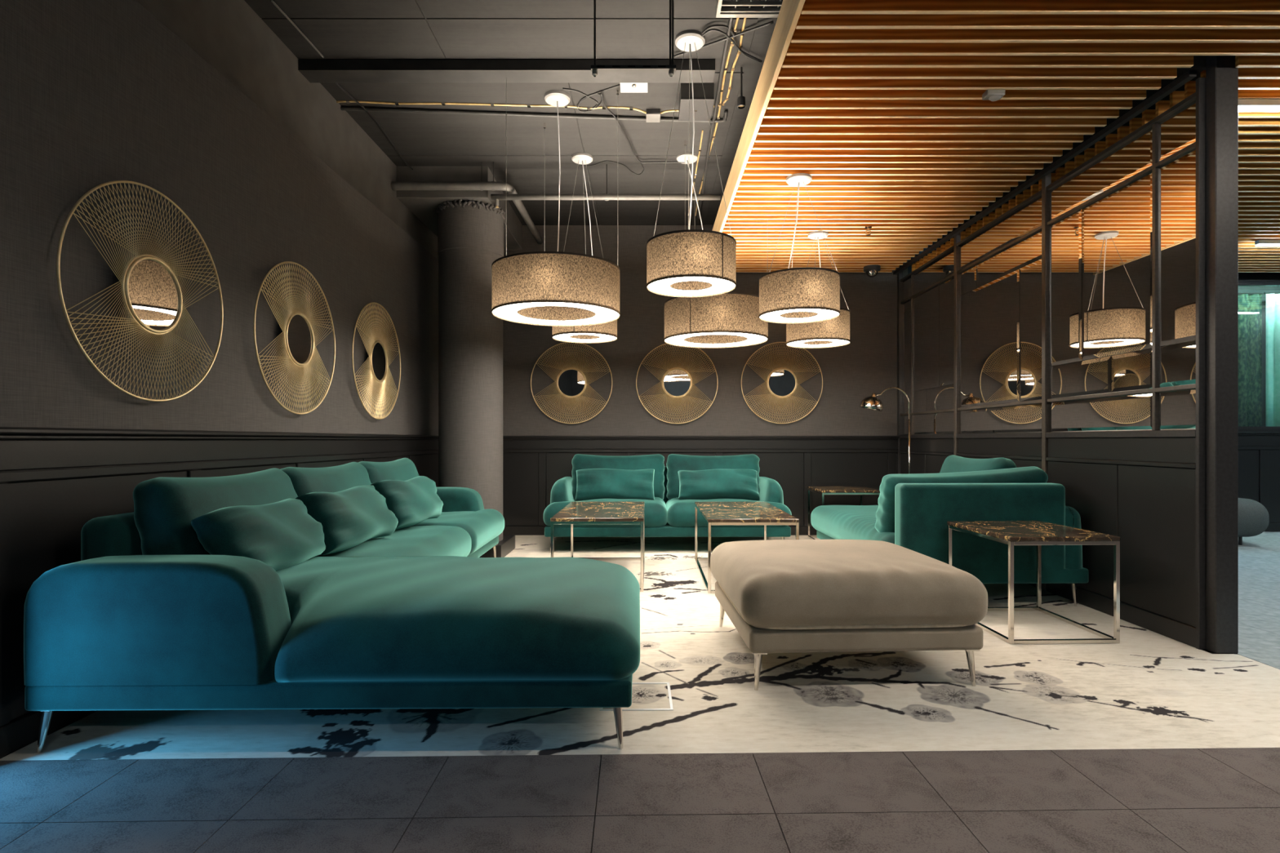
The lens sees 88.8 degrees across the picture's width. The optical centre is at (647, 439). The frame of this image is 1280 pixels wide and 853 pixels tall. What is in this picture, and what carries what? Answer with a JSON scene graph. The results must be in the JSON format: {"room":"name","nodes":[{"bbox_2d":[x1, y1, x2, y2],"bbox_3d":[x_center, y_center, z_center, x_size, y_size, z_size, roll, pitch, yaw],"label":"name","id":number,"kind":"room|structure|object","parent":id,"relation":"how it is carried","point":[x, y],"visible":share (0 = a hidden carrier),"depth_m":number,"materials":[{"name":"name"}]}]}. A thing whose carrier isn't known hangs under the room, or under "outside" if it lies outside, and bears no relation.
{"room":"hotel lounge","nodes":[
{"label":"hotel lounge","id":0,"kind":"room"},
{"bbox_2d":[0,0,438,757],"bbox_3d":[-2.234,-0.655,1.425,0.252,3.430,11.850,0,0,0],"label":"wall","id":1,"kind":"structure","parent":0,"point":[200,104],"depth_m":2.95,"materials":[{"name":"grey paint"}]},
{"bbox_2d":[56,180,223,401],"bbox_3d":[-2.100,-0.610,2.755,0.060,0.900,0.900,0,0,0],"label":"mirror","id":2,"kind":"object","parent":1,"relation":"attached to","point":[151,291],"visible":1,"depth_m":2.72,"materials":[{"name":"gold metal"}]},
{"bbox_2d":[128,259,179,329],"bbox_3d":[-2.090,-0.610,2.755,0.020,0.300,0.300,0,0,0],"label":"mirror glass","id":3,"kind":"object","parent":2,"relation":"attached to","point":[153,285],"depth_m":2.75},
{"bbox_2d":[253,261,335,414],"bbox_3d":[-2.100,-0.600,3.907,0.060,0.900,0.900,0,0,0],"label":"mirror","id":4,"kind":"object","parent":1,"relation":"attached to","point":[298,334],"visible":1,"depth_m":3.87,"materials":[{"name":"gold metal"}]},
{"bbox_2d":[282,315,312,363],"bbox_3d":[-2.090,-0.600,3.907,0.020,0.300,0.300,0,0,0],"label":"mirror glass","id":5,"kind":"object","parent":4,"relation":"attached to","point":[297,335],"depth_m":3.89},
{"bbox_2d":[351,302,400,419],"bbox_3d":[-2.100,-0.605,5.060,0.060,0.900,0.900,0,0,0],"label":"mirror","id":6,"kind":"object","parent":1,"relation":"attached to","point":[378,356],"visible":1,"depth_m":5.03,"materials":[{"name":"gold metal"}]},
{"bbox_2d":[368,342,386,380],"bbox_3d":[-2.090,-0.605,5.060,0.020,0.300,0.300,0,0,0],"label":"mirror glass","id":7,"kind":"object","parent":6,"relation":"attached to","point":[377,360],"depth_m":5.04,"materials":[{"name":"black mirror"}]},
{"bbox_2d":[436,199,515,557],"bbox_3d":[-1.600,-0.531,5.980,0.650,3.162,0.620,0,0,0],"label":"column","id":8,"kind":"structure","parent":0,"point":[470,234],"depth_m":5.73,"materials":[{"name":"concrete"}]},
{"bbox_2d":[244,0,777,225],"bbox_3d":[3.100,-2.466,1.750,11.200,0.208,12.700,0,0,0],"label":"ceiling","id":9,"kind":"structure","parent":0,"point":[524,153],"depth_m":4.47,"materials":[{"name":"concrete"}]},
{"bbox_2d":[271,0,324,57],"bbox_3d":[-1.988,-2.335,3.731,0.014,0.012,0.510,0,0,2],"label":"cable","id":10,"kind":"object","parent":9,"relation":"attached to","point":[272,1],"visible":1,"depth_m":3.70,"materials":[{"name":"grey plastic"}]},
{"bbox_2d":[335,82,413,169],"bbox_3d":[-2.015,-2.335,4.891,0.058,0.012,1.541,0,0,0],"label":"cable","id":11,"kind":"object","parent":9,"relation":"attached to","point":[336,83],"visible":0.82,"depth_m":4.78,"materials":[{"name":"black plastic"}]},
{"bbox_2d":[396,165,522,249],"bbox_3d":[-1.775,-2.230,6.420,0.790,0.280,1.560,0,0,0],"label":"bulkhead","id":12,"kind":"object","parent":9,"relation":"attached to","point":[423,204],"visible":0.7,"depth_m":5.64,"materials":[{"name":"grey paint"}]},
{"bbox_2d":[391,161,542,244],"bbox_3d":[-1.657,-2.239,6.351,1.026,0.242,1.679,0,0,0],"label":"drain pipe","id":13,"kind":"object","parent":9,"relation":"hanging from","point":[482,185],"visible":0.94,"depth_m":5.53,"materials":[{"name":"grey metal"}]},
{"bbox_2d":[336,99,646,113],"bbox_3d":[-1.098,-2.358,4.608,2.213,0.021,0.083,0,0,-4],"label":"conduit","id":14,"kind":"object","parent":9,"relation":"attached to","point":[492,104],"visible":0.94,"depth_m":4.59,"materials":[{"name":"gold metal"}]},
{"bbox_2d":[297,59,715,82],"bbox_3d":[-0.875,-2.328,4.128,2.590,0.066,0.145,0,0,0],"label":"ceiling beam","id":15,"kind":"structure","parent":9,"relation":"attached to","point":[313,70],"depth_m":4.07,"materials":[{"name":"metal"}]},
{"bbox_2d":[340,106,727,122],"bbox_3d":[-0.817,-2.346,4.714,2.793,0.025,0.151,0,0,-1],"label":"conduit pipe","id":16,"kind":"object","parent":9,"relation":"attached to","point":[342,108],"visible":0.91,"depth_m":4.70,"materials":[{"name":"paint"}]},
{"bbox_2d":[491,88,620,326],"bbox_3d":[-0.622,-1.605,4.470,0.869,1.511,0.869,0,0,0],"label":"pendant lamp","id":17,"kind":"object","parent":9,"relation":"hanging from","point":[557,288],"visible":0.98,"depth_m":4.14,"materials":[{"name":"fabric"}]},
{"bbox_2d":[492,302,619,324],"bbox_3d":[-0.622,-0.860,4.470,0.858,0.001,0.858,0,0,-24],"label":"diffuser","id":18,"kind":"object","parent":17,"relation":"attached to","point":[604,312],"depth_m":4.50,"materials":[{"name":"white plastic"}]},
{"bbox_2d":[551,152,617,342],"bbox_3d":[-0.530,-1.608,5.520,0.551,1.506,0.551,0,0,0],"label":"pendant lamp","id":19,"kind":"object","parent":9,"relation":"hanging from","point":[605,332],"visible":0.59,"depth_m":5.42,"materials":[{"name":"fabric"}]},
{"bbox_2d":[553,333,616,342],"bbox_3d":[-0.530,-0.865,5.520,0.540,0.001,0.540,0,0,-9],"label":"diffuser","id":20,"kind":"object","parent":19,"relation":"attached to","point":[565,337],"depth_m":5.60,"materials":[{"name":"white plastic"}]},
{"bbox_2d":[562,84,620,112],"bbox_3d":[-0.356,-2.358,4.521,0.396,0.011,0.328,0,0,7],"label":"power cable","id":21,"kind":"object","parent":9,"relation":"attached to","point":[586,96],"visible":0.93,"depth_m":4.47,"materials":[{"name":"black plastic"}]},
{"bbox_2d":[490,164,720,208],"bbox_3d":[-0.357,-2.172,5.600,1.965,0.375,0.050,0,0,0],"label":"pipe","id":22,"kind":"object","parent":9,"relation":"hanging from","point":[606,197],"visible":1,"depth_m":5.58,"materials":[{"name":"grey metal"}]},
{"bbox_2d":[579,160,644,174],"bbox_3d":[-0.320,-2.358,5.668,0.582,0.008,0.291,0,0,0],"label":"power cable","id":23,"kind":"object","parent":9,"relation":"attached to","point":[602,161],"visible":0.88,"depth_m":5.61,"materials":[{"name":"black plastic"}]},
{"bbox_2d":[590,0,675,76],"bbox_3d":[-0.075,-2.141,3.449,0.450,0.442,0.042,0,0,0],"label":"strut","id":24,"kind":"object","parent":9,"relation":"hanging from","point":[670,68],"visible":1,"depth_m":3.44,"materials":[{"name":"paint"}]},
{"bbox_2d":[620,82,647,92],"bbox_3d":[-0.090,-2.342,4.300,0.180,0.038,0.150,0,0,0],"label":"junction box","id":25,"kind":"object","parent":9,"relation":"in","point":[624,86],"visible":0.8,"depth_m":4.32,"materials":[{"name":"white plastic"}]},
{"bbox_2d":[600,93,684,163],"bbox_3d":[-0.139,-2.335,5.030,0.326,0.013,1.264,0,0,30],"label":"power cable","id":26,"kind":"object","parent":9,"relation":"attached to","point":[601,95],"visible":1,"depth_m":5.13,"materials":[{"name":"black plastic"}]},
{"bbox_2d":[645,108,660,122],"bbox_3d":[0.040,-2.341,4.720,0.102,0.039,0.122,0,0,0],"label":"junction box","id":27,"kind":"object","parent":9,"relation":"attached to","point":[652,115],"visible":1,"depth_m":4.68,"materials":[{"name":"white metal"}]},
{"bbox_2d":[660,109,679,113],"bbox_3d":[0.162,-2.358,4.689,0.164,0.015,0.029,0,0,14],"label":"conduit","id":28,"kind":"object","parent":9,"relation":"attached to","point":[669,110],"visible":0.8,"depth_m":4.68,"materials":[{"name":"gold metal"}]},
{"bbox_2d":[646,29,736,297],"bbox_3d":[0.268,-1.648,4.020,0.551,1.426,0.551,0,0,0],"label":"pendant lamp","id":29,"kind":"object","parent":9,"relation":"hanging from","point":[686,263],"visible":1,"depth_m":3.82,"materials":[{"name":"fabric"}]},
{"bbox_2d":[647,276,735,295],"bbox_3d":[0.268,-0.945,4.020,0.540,0.001,0.540,0,0,21],"label":"diffuser","id":30,"kind":"object","parent":29,"relation":"attached to","point":[662,286],"depth_m":4.06,"materials":[{"name":"white plastic"}]},
{"bbox_2d":[678,83,714,120],"bbox_3d":[0.330,-2.304,4.465,0.224,0.115,0.294,0,0,0],"label":"junction box","id":31,"kind":"object","parent":9,"relation":"attached to","point":[700,112],"visible":0.95,"depth_m":4.36,"materials":[{"name":"paint"}]},
{"bbox_2d":[688,129,703,213],"bbox_3d":[0.427,-2.358,5.925,0.026,0.018,1.886,0,0,0],"label":"conduit","id":32,"kind":"object","parent":9,"relation":"attached to","point":[700,148],"visible":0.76,"depth_m":5.50,"materials":[{"name":"gold metal"}]},
{"bbox_2d":[663,140,768,347],"bbox_3d":[0.572,-1.595,5.490,0.869,1.531,0.869,0,0,0],"label":"pendant lamp","id":33,"kind":"object","parent":9,"relation":"hanging from","point":[729,319],"visible":0.89,"depth_m":5.16,"materials":[{"name":"fabric"}]},
{"bbox_2d":[665,332,767,346],"bbox_3d":[0.572,-0.840,5.490,0.858,0.001,0.858,0,0,-24],"label":"diffuser","id":34,"kind":"object","parent":33,"relation":"attached to","point":[677,339],"depth_m":5.60,"materials":[{"name":"white plastic"}]},
{"bbox_2d":[697,17,733,218],"bbox_3d":[0.499,-2.346,5.255,0.032,0.023,3.292,0,0,1],"label":"conduit pipe","id":35,"kind":"object","parent":9,"relation":"attached to","point":[731,20],"visible":0.94,"depth_m":4.51,"materials":[{"name":"paint"}]},
{"bbox_2d":[694,17,739,216],"bbox_3d":[0.506,-2.358,5.252,0.046,0.021,3.231,0,0,0],"label":"conduit","id":36,"kind":"object","parent":9,"relation":"attached to","point":[735,28],"visible":0.81,"depth_m":4.36,"materials":[{"name":"gold metal"}]},
{"bbox_2d":[673,21,773,57],"bbox_3d":[0.431,-2.340,3.825,0.634,0.014,0.016,0,0,31],"label":"power cable","id":37,"kind":"object","parent":9,"relation":"attached to","point":[770,22],"visible":0.96,"depth_m":3.79,"materials":[{"name":"plastic"}]},
{"bbox_2d":[713,17,746,107],"bbox_3d":[0.545,-2.358,4.136,0.086,0.021,0.996,0,0,-4],"label":"conduit","id":38,"kind":"object","parent":9,"relation":"attached to","point":[733,67],"visible":0.91,"depth_m":4.11,"materials":[{"name":"gold metal"}]},
{"bbox_2d":[701,28,761,62],"bbox_3d":[0.531,-2.336,3.870,0.472,0.012,0.098,0,0,-35],"label":"power cable","id":39,"kind":"object","parent":9,"relation":"attached to","point":[710,29],"visible":1,"depth_m":3.79,"materials":[{"name":"black plastic"}]},
{"bbox_2d":[701,24,762,62],"bbox_3d":[0.543,-2.340,3.847,0.492,0.012,0.135,0,0,-36],"label":"power cable","id":40,"kind":"object","parent":9,"relation":"attached to","point":[714,25],"visible":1,"depth_m":3.74,"materials":[{"name":"black plastic"}]},
{"bbox_2d":[737,66,745,108],"bbox_3d":[0.595,-2.234,4.140,0.052,0.252,0.052,0,0,0],"label":"spotlight","id":41,"kind":"object","parent":9,"relation":"attached to","point":[741,100],"visible":1,"depth_m":4.13,"materials":[{"name":"black metal"}]},
{"bbox_2d":[715,0,782,17],"bbox_3d":[0.625,-2.341,3.345,0.500,0.041,0.490,0,0,0],"label":"ceiling vent","id":42,"kind":"object","parent":9,"relation":"in","point":[725,8],"visible":0.67,"depth_m":3.54,"materials":[{"name":"grey metal"}]},
{"bbox_2d":[0,531,1279,852],"bbox_3d":[3.100,1.150,1.750,11.200,0.200,12.700,0,0,0],"label":"floor","id":43,"kind":"structure","parent":0,"point":[1153,800],"depth_m":1.90,"materials":[{"name":"tile"}]},
{"bbox_2d":[0,535,1279,760],"bbox_3d":[0.378,1.050,4.667,5.013,0.001,5.065,0,0,0],"label":"carpet","id":44,"kind":"object","parent":43,"relation":"on","point":[1148,690],"visible":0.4,"depth_m":2.56,"materials":[{"name":"white carpet"}]},
{"bbox_2d":[23,457,639,753],"bbox_3d":[-1.074,0.596,3.917,2.050,0.910,3.519,0,0,-1],"label":"sofa","id":45,"kind":"object","parent":44,"relation":"on","point":[413,616],"visible":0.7,"depth_m":2.18,"materials":[{"name":"teal fabric"}]},
{"bbox_2d":[133,467,297,555],"bbox_3d":[-1.806,0.384,2.860,0.251,0.492,0.901,-15,0,-1],"label":"cushion","id":46,"kind":"object","parent":45,"relation":"on","point":[165,508],"depth_m":2.46,"materials":[{"name":"teal fabric"}]},
{"bbox_2d":[191,498,325,570],"bbox_3d":[-1.582,0.409,2.732,0.260,0.300,0.651,0,0,0],"label":"lumbar pillow","id":47,"kind":"object","parent":45,"relation":"on","point":[280,535],"visible":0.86,"depth_m":2.58,"materials":[{"name":"teal fabric"}]},
{"bbox_2d":[280,462,371,496],"bbox_3d":[-1.819,0.384,3.770,0.251,0.492,0.901,-15,0,-1],"label":"cushion","id":48,"kind":"object","parent":45,"relation":"on","point":[304,481],"depth_m":3.59,"materials":[{"name":"teal fabric"}]},
{"bbox_2d":[295,484,398,555],"bbox_3d":[-1.564,0.411,3.455,0.268,0.312,0.692,0,0,3],"label":"lumbar pillow","id":49,"kind":"object","parent":45,"relation":"on","point":[349,517],"visible":0.86,"depth_m":3.27,"materials":[{"name":"teal fabric"}]},
{"bbox_2d":[357,457,418,483],"bbox_3d":[-1.832,0.384,4.675,0.251,0.492,0.891,-15,0,-1],"label":"cushion","id":50,"kind":"object","parent":45,"relation":"on","point":[402,469],"depth_m":4.52,"materials":[{"name":"teal fabric"}]},
{"bbox_2d":[315,525,471,557],"bbox_3d":[-1.572,0.699,3.873,0.743,0.269,1.376,0,0,-1],"label":"seat cushion","id":51,"kind":"object","parent":45,"relation":"on","point":[422,540],"depth_m":3.79,"materials":[{"name":"teal fabric"}]},
{"bbox_2d":[370,475,443,529],"bbox_3d":[-1.556,0.407,4.285,0.255,0.316,0.680,0,0,5],"label":"lumbar pillow","id":52,"kind":"object","parent":45,"relation":"on","point":[412,501],"visible":0.91,"depth_m":4.11,"materials":[{"name":"teal fabric"}]},
{"bbox_2d":[274,555,639,683],"bbox_3d":[-0.982,0.685,2.683,1.901,0.298,1.048,0,0,-1],"label":"cushion","id":53,"kind":"object","parent":45,"relation":"on","point":[429,619],"depth_m":2.24,"materials":[{"name":"teal fabric"}]},
{"bbox_2d":[410,508,504,555],"bbox_3d":[-1.589,0.702,5.106,0.746,0.264,1.126,0,0,-1],"label":"seat cushion","id":54,"kind":"object","parent":45,"relation":"on","point":[484,526],"depth_m":4.92,"materials":[{"name":"teal fabric"}]},
{"bbox_2d":[550,502,644,591],"bbox_3d":[-0.348,0.796,5.100,0.644,0.508,1.204,0,0,0],"label":"marble table","id":55,"kind":"object","parent":44,"relation":"on","point":[575,513],"visible":0.76,"depth_m":4.76,"materials":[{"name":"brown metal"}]},
{"bbox_2d":[600,682,673,711],"bbox_3d":[-0.046,1.048,2.671,0.285,0.003,0.285,0,0,-1],"label":"floor outlet","id":56,"kind":"object","parent":44,"relation":"on","point":[667,683],"visible":0.64,"depth_m":2.54,"materials":[{"name":"metal"}]},
{"bbox_2d":[543,453,791,552],"bbox_3d":[0.185,0.600,6.481,2.314,0.902,0.968,0,0,0],"label":"sofa","id":57,"kind":"object","parent":44,"relation":"on","point":[665,516],"visible":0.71,"depth_m":6.17,"materials":[{"name":"teal fabric"}]},
{"bbox_2d":[543,497,667,527],"bbox_3d":[-0.390,0.698,6.402,1.165,0.272,0.812,0,0,0],"label":"seat cushion","id":58,"kind":"object","parent":57,"relation":"on","point":[655,512],"depth_m":6.03,"materials":[{"name":"teal fabric"}]},
{"bbox_2d":[574,468,654,501],"bbox_3d":[-0.315,0.440,6.313,0.772,0.317,0.229,0,0,-1],"label":"lumbar pillow","id":59,"kind":"object","parent":57,"relation":"on","point":[592,483],"visible":0.93,"depth_m":6.24,"materials":[{"name":"teal fabric"}]},
{"bbox_2d":[571,453,664,500],"bbox_3d":[-0.303,0.390,6.691,0.956,0.487,0.247,0,-13,0],"label":"cushion","id":60,"kind":"object","parent":57,"relation":"on","point":[580,461],"depth_m":6.62,"materials":[{"name":"teal fabric"}]},
{"bbox_2d":[666,453,759,499],"bbox_3d":[0.672,0.390,6.691,0.957,0.487,0.247,0,-13,0],"label":"cushion","id":61,"kind":"object","parent":57,"relation":"on","point":[675,463],"depth_m":6.62,"materials":[{"name":"teal fabric"}]},
{"bbox_2d":[677,468,759,501],"bbox_3d":[0.685,0.438,6.303,0.781,0.308,0.270,0,0,0],"label":"lumbar pillow","id":62,"kind":"object","parent":57,"relation":"on","point":[720,483],"visible":0.94,"depth_m":6.22,"materials":[{"name":"teal fabric"}]},
{"bbox_2d":[666,497,791,527],"bbox_3d":[0.759,0.698,6.402,1.165,0.272,0.812,0,0,0],"label":"seat cushion","id":63,"kind":"object","parent":57,"relation":"on","point":[679,513],"depth_m":6.03,"materials":[{"name":"teal fabric"}]},
{"bbox_2d":[694,502,799,593],"bbox_3d":[0.722,0.796,5.070,0.624,0.508,1.244,0,0,0],"label":"marble table","id":64,"kind":"object","parent":44,"relation":"on","point":[765,513],"visible":0.76,"depth_m":4.76,"materials":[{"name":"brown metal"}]},
{"bbox_2d":[807,486,879,539],"bbox_3d":[2.005,0.775,6.710,0.584,0.550,0.584,0,0,0],"label":"side table","id":65,"kind":"object","parent":44,"relation":"on","point":[860,491],"visible":0.64,"depth_m":6.56,"materials":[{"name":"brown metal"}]},
{"bbox_2d":[710,539,987,690],"bbox_3d":[0.901,0.795,3.223,1.060,0.511,1.050,0,0,-3],"label":"ottoman","id":66,"kind":"object","parent":44,"relation":"on","point":[780,596],"visible":1,"depth_m":2.73,"materials":[{"name":"beige fabric"}]},
{"bbox_2d":[710,539,987,628],"bbox_3d":[0.901,0.670,3.223,1.060,0.260,1.050,0,0,-3],"label":"cushion","id":67,"kind":"object","parent":66,"relation":"on","point":[770,584],"depth_m":2.74,"materials":[{"name":"beige fabric"}]},
{"bbox_2d":[859,386,910,473],"bbox_3d":[2.469,0.259,6.620,0.632,1.582,0.260,0,0,0],"label":"arc floor lamp","id":68,"kind":"object","parent":44,"relation":"on","point":[872,402],"visible":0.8,"depth_m":6.59,"materials":[{"name":"silver metal"}]},
{"bbox_2d":[810,454,1088,606],"bbox_3d":[2.120,0.588,5.043,1.244,0.925,1.957,0,0,-1],"label":"sofa","id":69,"kind":"object","parent":44,"relation":"on","point":[913,512],"visible":0.82,"depth_m":4.07,"materials":[{"name":"teal fabric"}]},
{"bbox_2d":[810,505,894,543],"bbox_3d":[2.032,0.703,5.111,1.069,0.262,1.819,0,0,-1],"label":"seat cushion","id":70,"kind":"object","parent":69,"relation":"on","point":[830,522],"depth_m":5.09,"materials":[{"name":"teal fabric"}]},
{"bbox_2d":[875,466,1048,532],"bbox_3d":[2.089,0.414,4.374,1.078,0.488,0.251,0,17,-1],"label":"cushion","id":71,"kind":"object","parent":69,"relation":"on","point":[885,513],"depth_m":4.27,"materials":[{"name":"teal fabric"}]},
{"bbox_2d":[939,454,1016,473],"bbox_3d":[2.457,0.367,4.970,0.247,0.491,0.841,15,0,-1],"label":"cushion","id":72,"kind":"object","parent":69,"relation":"on","point":[952,464],"depth_m":4.84,"materials":[{"name":"teal fabric"}]},
{"bbox_2d":[946,520,1119,644],"bbox_3d":[2.135,0.775,3.683,0.579,0.550,0.664,0,0,-2],"label":"side table","id":73,"kind":"object","parent":44,"relation":"on","point":[1011,533],"visible":0.89,"depth_m":3.45,"materials":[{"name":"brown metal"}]},
{"bbox_2d":[1238,497,1269,545],"bbox_3d":[5.450,0.820,6.750,1.380,0.460,0.800,0,0,0],"label":"pouf","id":74,"kind":"object","parent":43,"relation":"on","point":[1253,516],"visible":0.2,"depth_m":6.37,"materials":[{"name":"fabric"}]},
{"bbox_2d":[502,224,907,535],"bbox_3d":[0.255,-0.655,7.247,5.230,3.430,0.205,0,0,0],"label":"wall","id":75,"kind":"structure","parent":0,"point":[841,442],"depth_m":7.20,"materials":[{"name":"paint"}]},
{"bbox_2d":[530,342,612,423],"bbox_3d":[-0.834,-0.622,7.170,0.900,0.900,0.060,0,0,0],"label":"mirror","id":76,"kind":"object","parent":75,"relation":"attached to","point":[571,382],"visible":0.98,"depth_m":7.15,"materials":[{"name":"gold metal"}]},
{"bbox_2d":[558,369,584,395],"bbox_3d":[-0.834,-0.622,7.160,0.300,0.300,0.020,0,0,0],"label":"mirror glass","id":77,"kind":"object","parent":76,"relation":"attached to","point":[571,382],"depth_m":7.15,"materials":[{"name":"black mirror"}]},
{"bbox_2d":[635,343,718,423],"bbox_3d":[0.322,-0.622,7.170,0.900,0.900,0.060,0,0,0],"label":"mirror","id":78,"kind":"object","parent":75,"relation":"attached to","point":[677,383],"visible":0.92,"depth_m":7.15,"materials":[{"name":"gold metal"}]},
{"bbox_2d":[663,369,690,395],"bbox_3d":[0.322,-0.622,7.160,0.300,0.300,0.020,0,0,0],"label":"mirror glass","id":79,"kind":"object","parent":78,"relation":"attached to","point":[676,382],"depth_m":7.15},
{"bbox_2d":[741,342,822,423],"bbox_3d":[1.472,-0.622,7.170,0.900,0.900,0.060,0,0,0],"label":"mirror","id":80,"kind":"object","parent":75,"relation":"attached to","point":[781,382],"visible":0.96,"depth_m":7.15,"materials":[{"name":"gold metal"}]},
{"bbox_2d":[768,369,795,395],"bbox_3d":[1.472,-0.622,7.160,0.300,0.300,0.020,0,0,0],"label":"mirror glass","id":81,"kind":"object","parent":80,"relation":"attached to","point":[781,382],"depth_m":7.15,"materials":[{"name":"black mirror"}]},
{"bbox_2d":[711,0,1279,275],"bbox_3d":[4.589,-1.927,4.499,7.922,0.226,5.398,0,0,0],"label":"ceiling","id":82,"kind":"structure","parent":0,"point":[880,102],"depth_m":3.59,"materials":[{"name":"brown wood"}]},
{"bbox_2d":[758,173,839,323],"bbox_3d":[1.052,-1.337,4.540,0.551,0.963,0.551,0,0,0],"label":"pendant lamp","id":83,"kind":"object","parent":82,"relation":"hanging from","point":[807,295],"visible":1,"depth_m":4.34,"materials":[{"name":"fabric"}]},
{"bbox_2d":[760,308,839,322],"bbox_3d":[1.052,-0.865,4.540,0.540,0.001,0.540,0,0,-9],"label":"diffuser","id":84,"kind":"object","parent":83,"relation":"attached to","point":[770,315],"depth_m":4.59,"materials":[{"name":"white plastic"}]},
{"bbox_2d":[786,231,850,348],"bbox_3d":[1.505,-1.331,5.770,0.551,0.973,0.551,0,0,0],"label":"pendant lamp","id":85,"kind":"object","parent":82,"relation":"hanging from","point":[835,332],"visible":0.72,"depth_m":5.59,"materials":[{"name":"fabric"}]},
{"bbox_2d":[786,339,848,346],"bbox_3d":[1.505,-0.855,5.770,0.540,0.001,0.540,0,0,-21],"label":"diffuser","id":86,"kind":"object","parent":85,"relation":"attached to","point":[790,343],"depth_m":5.85,"materials":[{"name":"white plastic"}]},
{"bbox_2d":[864,225,871,235],"bbox_3d":[1.885,-1.783,5.580,0.060,0.070,0.060,0,0,0],"label":"sprinkler","id":87,"kind":"object","parent":82,"relation":"attached to","point":[868,227],"visible":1,"depth_m":5.57,"materials":[{"name":"silver metal"}]},
{"bbox_2d":[863,264,880,277],"bbox_3d":[2.360,-1.762,6.870,0.170,0.111,0.170,0,0,0],"label":"dome camera","id":88,"kind":"object","parent":82,"relation":"attached to","point":[871,270],"visible":1,"depth_m":6.82,"materials":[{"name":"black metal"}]},
{"bbox_2d":[982,89,1004,101],"bbox_3d":[1.815,-1.804,3.425,0.095,0.044,0.060,0,0,0],"label":"smoke detector","id":89,"kind":"object","parent":82,"relation":"attached to","point":[991,95],"visible":1,"depth_m":3.40,"materials":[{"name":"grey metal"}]},
{"bbox_2d":[1238,98,1279,111],"bbox_3d":[4.630,-1.791,3.500,3.000,0.050,0.044,0,0,0],"label":"linear light","id":90,"kind":"object","parent":82,"relation":"attached to","point":[1244,104],"visible":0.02,"depth_m":3.48,"materials":[{"name":"white plastic"}]},
{"bbox_2d":[1238,106,1279,111],"bbox_3d":[4.630,-1.772,3.500,2.992,0.012,0.040,0,0,0],"label":"diffuser","id":91,"kind":"object","parent":90,"relation":"attached to","point":[1241,108],"depth_m":3.49,"materials":[{"name":"white plastic"}]},
{"bbox_2d":[1254,240,1279,246],"bbox_3d":[7.050,-1.791,5.950,3.000,0.050,0.044,0,0,0],"label":"linear light","id":92,"kind":"object","parent":82,"relation":"attached to","point":[1258,242],"visible":1,"depth_m":5.93,"materials":[{"name":"white plastic"}]},
{"bbox_2d":[1255,244,1279,246],"bbox_3d":[7.050,-1.772,5.950,2.992,0.012,0.040,0,0,0],"label":"diffuser","id":93,"kind":"object","parent":92,"relation":"attached to","point":[1256,245],"depth_m":5.94,"materials":[{"name":"white plastic"}]},
{"bbox_2d":[919,55,1205,253],"bbox_3d":[4.605,-2.055,4.499,7.890,0.010,5.398,0,0,0],"label":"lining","id":94,"kind":"object","parent":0,"point":[1199,61],"depth_m":4.22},
{"bbox_2d":[897,55,1238,653],"bbox_3d":[2.824,-0.495,5.200,0.147,3.090,4.000,0,0,0],"label":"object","id":95,"kind":"structure","parent":0,"point":[1086,335],"depth_m":3.83,"materials":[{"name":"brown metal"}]},
{"bbox_2d":[907,253,1279,531],"bbox_3d":[5.785,-0.655,7.543,5.830,3.430,0.195,0,0,0],"label":"wall","id":96,"kind":"structure","parent":0,"point":[1259,450],"depth_m":7.48,"materials":[{"name":"black paint"}]},
{"bbox_2d":[1238,282,1279,429],"bbox_3d":[6.450,-0.965,7.550,4.300,1.690,0.060,0,0,0],"label":"window","id":97,"kind":"structure","parent":96,"relation":"in","point":[1240,284],"depth_m":7.52,"materials":[{"name":"black metal"}]},
{"bbox_2d":[1238,286,1279,426],"bbox_3d":[5.735,-0.655,8.050,5.730,3.430,0.100,0,0,0],"label":"window frame","id":98,"kind":"structure","parent":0,"point":[1241,289],"depth_m":8.00,"materials":[{"name":"metal"}]},
{"bbox_2d":[1238,292,1262,426],"bbox_3d":[6.501,-0.862,7.862,1.803,1.824,0.052,0,0,0],"label":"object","id":99,"kind":"object","parent":98,"relation":"hanging from","point":[1250,306],"visible":0.12,"depth_m":7.86,"materials":[{"name":"green fabric"}]},
{"bbox_2d":[1263,292,1279,426],"bbox_3d":[7.911,-0.862,7.839,0.978,1.824,0.066,0,0,0],"label":"curtain","id":100,"kind":"object","parent":98,"relation":"hanging from","point":[1273,299],"visible":0.84,"depth_m":7.84,"materials":[{"name":"green fabric"}]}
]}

